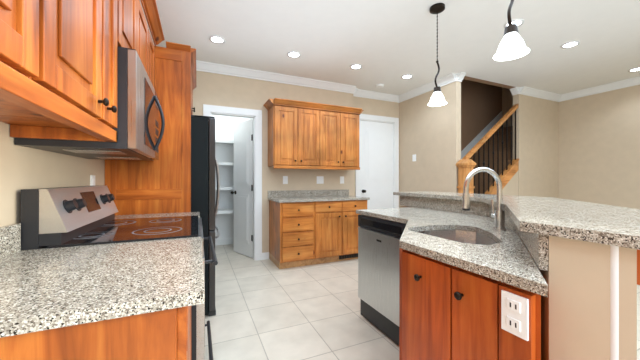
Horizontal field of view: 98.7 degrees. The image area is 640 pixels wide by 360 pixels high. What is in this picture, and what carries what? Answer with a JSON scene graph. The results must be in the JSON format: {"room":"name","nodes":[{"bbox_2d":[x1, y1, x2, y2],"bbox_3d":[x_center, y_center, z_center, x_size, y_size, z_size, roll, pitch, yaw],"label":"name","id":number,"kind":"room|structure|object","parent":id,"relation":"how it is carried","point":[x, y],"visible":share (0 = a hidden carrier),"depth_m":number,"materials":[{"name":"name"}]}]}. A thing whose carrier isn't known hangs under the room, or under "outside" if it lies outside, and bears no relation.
{"room":"kitchen","nodes":[
{"label":"kitchen","id":0,"kind":"room"},
{"bbox_2d":[115,212,199,218],"bbox_3d":[-1.213,0.275,1.986,0.632,0.030,0.308,0,0,-24],"label":"countertop","id":1,"kind":"structure","parent":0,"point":[183,213],"depth_m":2.01,"materials":[{"name":"grey stone"}]},
{"bbox_2d":[0,0,639,258],"bbox_3d":[1.888,-1.130,2.619,7.020,4.600,7.450,0,0,-24],"label":"wall","id":2,"kind":"structure","parent":0,"point":[585,149],"depth_m":3.84,"materials":[{"name":"beige paint"}]},
{"bbox_2d":[0,224,20,255],"bbox_3d":[-1.197,0.210,1.198,0.021,0.100,1.761,0,0,-24],"label":"backsplash","id":3,"kind":"structure","parent":2,"relation":"attached to","point":[10,235],"depth_m":0.96,"materials":[{"name":"grey stone"}]},
{"bbox_2d":[0,0,67,103],"bbox_3d":[-0.649,-0.615,0.330,0.317,0.830,0.542,0,0,-24],"label":"upper cabinet","id":4,"kind":"object","parent":2,"relation":"attached to","point":[58,69],"depth_m":0.56,"materials":[{"name":"brown wood"}]},
{"bbox_2d":[0,0,115,131],"bbox_3d":[-0.815,-0.615,0.703,0.317,0.830,0.546,0,0,-24],"label":"upper cabinet","id":5,"kind":"object","parent":2,"relation":"attached to","point":[91,23],"depth_m":0.85,"materials":[{"name":"brown wood"}]},
{"bbox_2d":[10,0,127,135],"bbox_3d":[-0.940,-0.615,0.983,0.317,0.830,0.338,0,0,-24],"label":"upper cabinet","id":6,"kind":"object","parent":2,"relation":"attached to","point":[121,5],"depth_m":1.07,"materials":[{"name":"brown wood"}]},
{"bbox_2d":[80,36,155,141],"bbox_3d":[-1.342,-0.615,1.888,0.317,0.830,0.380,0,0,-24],"label":"upper cabinet","id":7,"kind":"object","parent":2,"relation":"attached to","point":[82,138],"depth_m":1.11,"materials":[{"name":"brown wood"}]},
{"bbox_2d":[128,0,151,82],"bbox_3d":[-1.137,-0.797,1.426,0.317,0.465,0.763,0,0,-24],"label":"upper cabinet","id":8,"kind":"object","parent":2,"relation":"attached to","point":[139,36],"depth_m":1.59,"materials":[{"name":"brown wood"}]},
{"bbox_2d":[14,46,164,160],"bbox_3d":[-1.083,-0.341,1.450,0.435,0.429,0.762,0,0,-24],"label":"microwave","id":9,"kind":"object","parent":8,"relation":"attached to","point":[139,109],"visible":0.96,"depth_m":1.17,"materials":[{"name":"silver metal"}]},
{"bbox_2d":[209,35,224,43],"bbox_3d":[-1.147,-1.565,3.069,0.164,0.008,0.164,0,0,-24],"label":"recessed light","id":10,"kind":"object","parent":2,"relation":"in","point":[215,39],"depth_m":3.07,"materials":[{"name":"white plastic"}]},
{"bbox_2d":[231,119,252,257],"bbox_3d":[-1.220,0.127,4.291,0.300,2.070,0.546,0,0,-24],"label":"pantry door","id":11,"kind":"structure","parent":2,"relation":"in","point":[243,188],"depth_m":4.26,"materials":[{"name":"white wood"}]},
{"bbox_2d":[287,51,300,57],"bbox_3d":[-0.325,-1.565,3.435,0.164,0.008,0.164,0,0,-24],"label":"recessed light","id":12,"kind":"object","parent":2,"relation":"in","point":[291,54],"depth_m":3.43,"materials":[{"name":"white plastic"}]},
{"bbox_2d":[267,102,326,168],"bbox_3d":[-0.360,-0.621,4.066,0.751,0.842,0.351,0,0,-24],"label":"upper cabinet","id":13,"kind":"object","parent":2,"relation":"attached to","point":[305,135],"depth_m":3.91,"materials":[{"name":"brown wood"}]},
{"bbox_2d":[268,190,347,197],"bbox_3d":[-0.144,0.210,4.343,1.370,0.100,0.021,0,0,-24],"label":"backsplash","id":14,"kind":"structure","parent":2,"relation":"attached to","point":[289,193],"depth_m":4.26,"materials":[{"name":"grey stone"}]},
{"bbox_2d":[319,110,359,169],"bbox_3d":[0.215,-0.621,4.322,0.751,0.842,0.351,0,0,-24],"label":"upper cabinet","id":15,"kind":"object","parent":2,"relation":"attached to","point":[342,125],"depth_m":4.19,"materials":[{"name":"brown wood"}]},
{"bbox_2d":[350,64,361,69],"bbox_3d":[0.497,-1.565,3.801,0.164,0.008,0.164,0,0,-24],"label":"recessed light","id":16,"kind":"object","parent":2,"relation":"in","point":[355,66],"depth_m":3.79,"materials":[{"name":"white plastic"}]},
{"bbox_2d":[90,60,639,260],"bbox_3d":[1.888,-0.200,2.619,6.820,2.740,7.250,0,0,-24],"label":"trim","id":17,"kind":"structure","parent":2,"relation":"attached to","point":[377,178],"depth_m":4.79,"materials":[{"name":"white wood"}]},
{"bbox_2d":[376,84,383,87],"bbox_3d":[0.987,-1.552,4.544,0.126,0.034,0.126,0,0,-39],"label":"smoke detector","id":18,"kind":"object","parent":2,"relation":"in","point":[377,85],"depth_m":4.51,"materials":[{"name":"white plastic"}]},
{"bbox_2d":[401,74,412,78],"bbox_3d":[1.319,-1.565,4.167,0.164,0.008,0.164,0,0,-24],"label":"recessed light","id":19,"kind":"object","parent":2,"relation":"in","point":[407,76],"depth_m":4.16,"materials":[{"name":"white plastic"}]},
{"bbox_2d":[428,3,446,105],"bbox_3d":[1.065,-1.129,2.499,0.164,0.879,0.164,0,0,-24],"label":"pendant light","id":20,"kind":"object","parent":2,"relation":"hanging from","point":[437,98],"visible":1,"depth_m":2.48,"materials":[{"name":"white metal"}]},
{"bbox_2d":[493,0,529,60],"bbox_3d":[1.034,-1.125,1.489,0.164,0.889,0.164,0,0,-24],"label":"pendant light","id":21,"kind":"object","parent":2,"relation":"hanging from","point":[512,45],"visible":1,"depth_m":1.47,"materials":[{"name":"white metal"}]},
{"bbox_2d":[504,19,523,27],"bbox_3d":[1.946,-1.565,2.760,0.164,0.008,0.164,0,0,-24],"label":"recessed light","id":22,"kind":"object","parent":2,"relation":"in","point":[519,22],"depth_m":2.73,"materials":[{"name":"white plastic"}]},
{"bbox_2d":[560,41,579,48],"bbox_3d":[2.896,-1.565,3.183,0.164,0.008,0.164,0,0,-24],"label":"recessed light","id":23,"kind":"object","parent":2,"relation":"in","point":[573,43],"depth_m":3.18,"materials":[{"name":"white plastic"}]},
{"bbox_2d":[628,67,639,71],"bbox_3d":[4.485,-1.565,3.891,0.164,0.008,0.164,0,0,-24],"label":"recessed light","id":24,"kind":"object","parent":2,"relation":"in","point":[638,68],"depth_m":3.90,"materials":[{"name":"white plastic"}]},
{"bbox_2d":[205,244,639,359],"bbox_3d":[1.888,1.220,2.619,7.020,0.100,7.450,0,0,-24],"label":"floor","id":25,"kind":"structure","parent":0,"point":[267,309],"depth_m":2.38,"materials":[{"name":"tile"}]},
{"bbox_2d":[0,308,190,359],"bbox_3d":[-0.719,0.730,0.828,0.594,0.880,0.657,0,0,-24],"label":"base cabinet","id":26,"kind":"object","parent":25,"relation":"on","point":[161,335],"depth_m":0.59,"materials":[{"name":"brown wood"}]},
{"bbox_2d":[0,237,203,339],"bbox_3d":[-0.698,0.275,0.827,0.632,0.030,0.677,0,0,-24],"label":"countertop","id":27,"kind":"structure","parent":26,"relation":"on","point":[48,289],"depth_m":0.69,"materials":[{"name":"grey stone"}]},
{"bbox_2d":[21,186,217,359],"bbox_3d":[-0.950,0.603,1.509,0.691,1.135,0.762,0,0,-24],"label":"range","id":28,"kind":"object","parent":25,"relation":"on","point":[57,217],"visible":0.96,"depth_m":1.25,"materials":[{"name":"black glass"}]},
{"bbox_2d":[105,41,196,214],"bbox_3d":[-1.488,0.048,2.570,0.606,2.245,1.044,0,0,-24],"label":"panel","id":29,"kind":"object","parent":25,"relation":"on","point":[162,184],"visible":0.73,"depth_m":2.17,"materials":[{"name":"brown wood"}]},
{"bbox_2d":[191,115,219,315],"bbox_3d":[-1.387,0.311,2.639,0.792,1.718,0.900,0,0,-24],"label":"refrigerator","id":30,"kind":"object","parent":25,"relation":"on","point":[204,163],"visible":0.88,"depth_m":2.33,"materials":[{"name":"black metal"}]},
{"bbox_2d":[215,139,233,213],"bbox_3d":[-1.766,-0.050,4.766,1.140,1.260,0.345,0,0,-24],"label":"pantry shelving","id":31,"kind":"object","parent":25,"relation":"on","point":[224,164],"visible":0.04,"depth_m":4.64,"materials":[{"name":"white wood"}]},
{"bbox_2d":[269,202,319,268],"bbox_3d":[-0.382,0.730,3.910,0.543,0.880,0.619,0,0,-24],"label":"base cabinet","id":32,"kind":"object","parent":25,"relation":"on","point":[309,227],"depth_m":3.65,"materials":[{"name":"brown wood"}]},
{"bbox_2d":[268,194,367,201],"bbox_3d":[-0.020,0.275,4.064,1.370,0.030,0.632,0,0,-24],"label":"countertop","id":33,"kind":"structure","parent":32,"relation":"on","point":[327,197],"depth_m":3.87,"materials":[{"name":"grey stone"}]},
{"bbox_2d":[320,202,366,263],"bbox_3d":[0.192,0.730,4.166,0.860,0.880,0.619,0,0,-24],"label":"base cabinet","id":34,"kind":"object","parent":25,"relation":"on","point":[339,226],"depth_m":3.87,"materials":[{"name":"brown wood"}]},
{"bbox_2d":[456,104,518,195],"bbox_3d":[2.819,-0.188,4.498,3.570,2.715,1.965,0,0,-24],"label":"staircase","id":35,"kind":"structure","parent":25,"relation":"on","point":[495,153],"depth_m":4.62,"materials":[{"name":"wood"}]},
{"bbox_2d":[356,191,639,359],"bbox_3d":[0.789,0.658,1.733,1.310,1.025,1.976,0,0,-24],"label":"kitchen island","id":36,"kind":"object","parent":25,"relation":"on","point":[465,275],"depth_m":0.88,"materials":[{"name":"brown wood"}]},
{"bbox_2d":[357,214,409,353],"bbox_3d":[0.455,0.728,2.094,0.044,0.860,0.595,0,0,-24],"label":"dishwasher","id":37,"kind":"object","parent":36,"relation":"in","point":[379,237],"depth_m":2.08,"materials":[{"name":"silver metal"}]},
{"bbox_2d":[428,199,639,238],"bbox_3d":[1.018,0.140,1.678,1.436,0.030,2.362,0,0,-24],"label":"island countertop","id":38,"kind":"structure","parent":36,"relation":"on","point":[625,221],"depth_m":1.02,"materials":[{"name":"grey stone"}]},
{"bbox_2d":[462,167,506,230],"bbox_3d":[0.851,0.096,1.420,0.231,0.327,0.102,0,0,-24],"label":"faucet","id":39,"kind":"object","parent":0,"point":[499,215],"depth_m":1.42,"materials":[{"name":"silver metal"}]}
]}

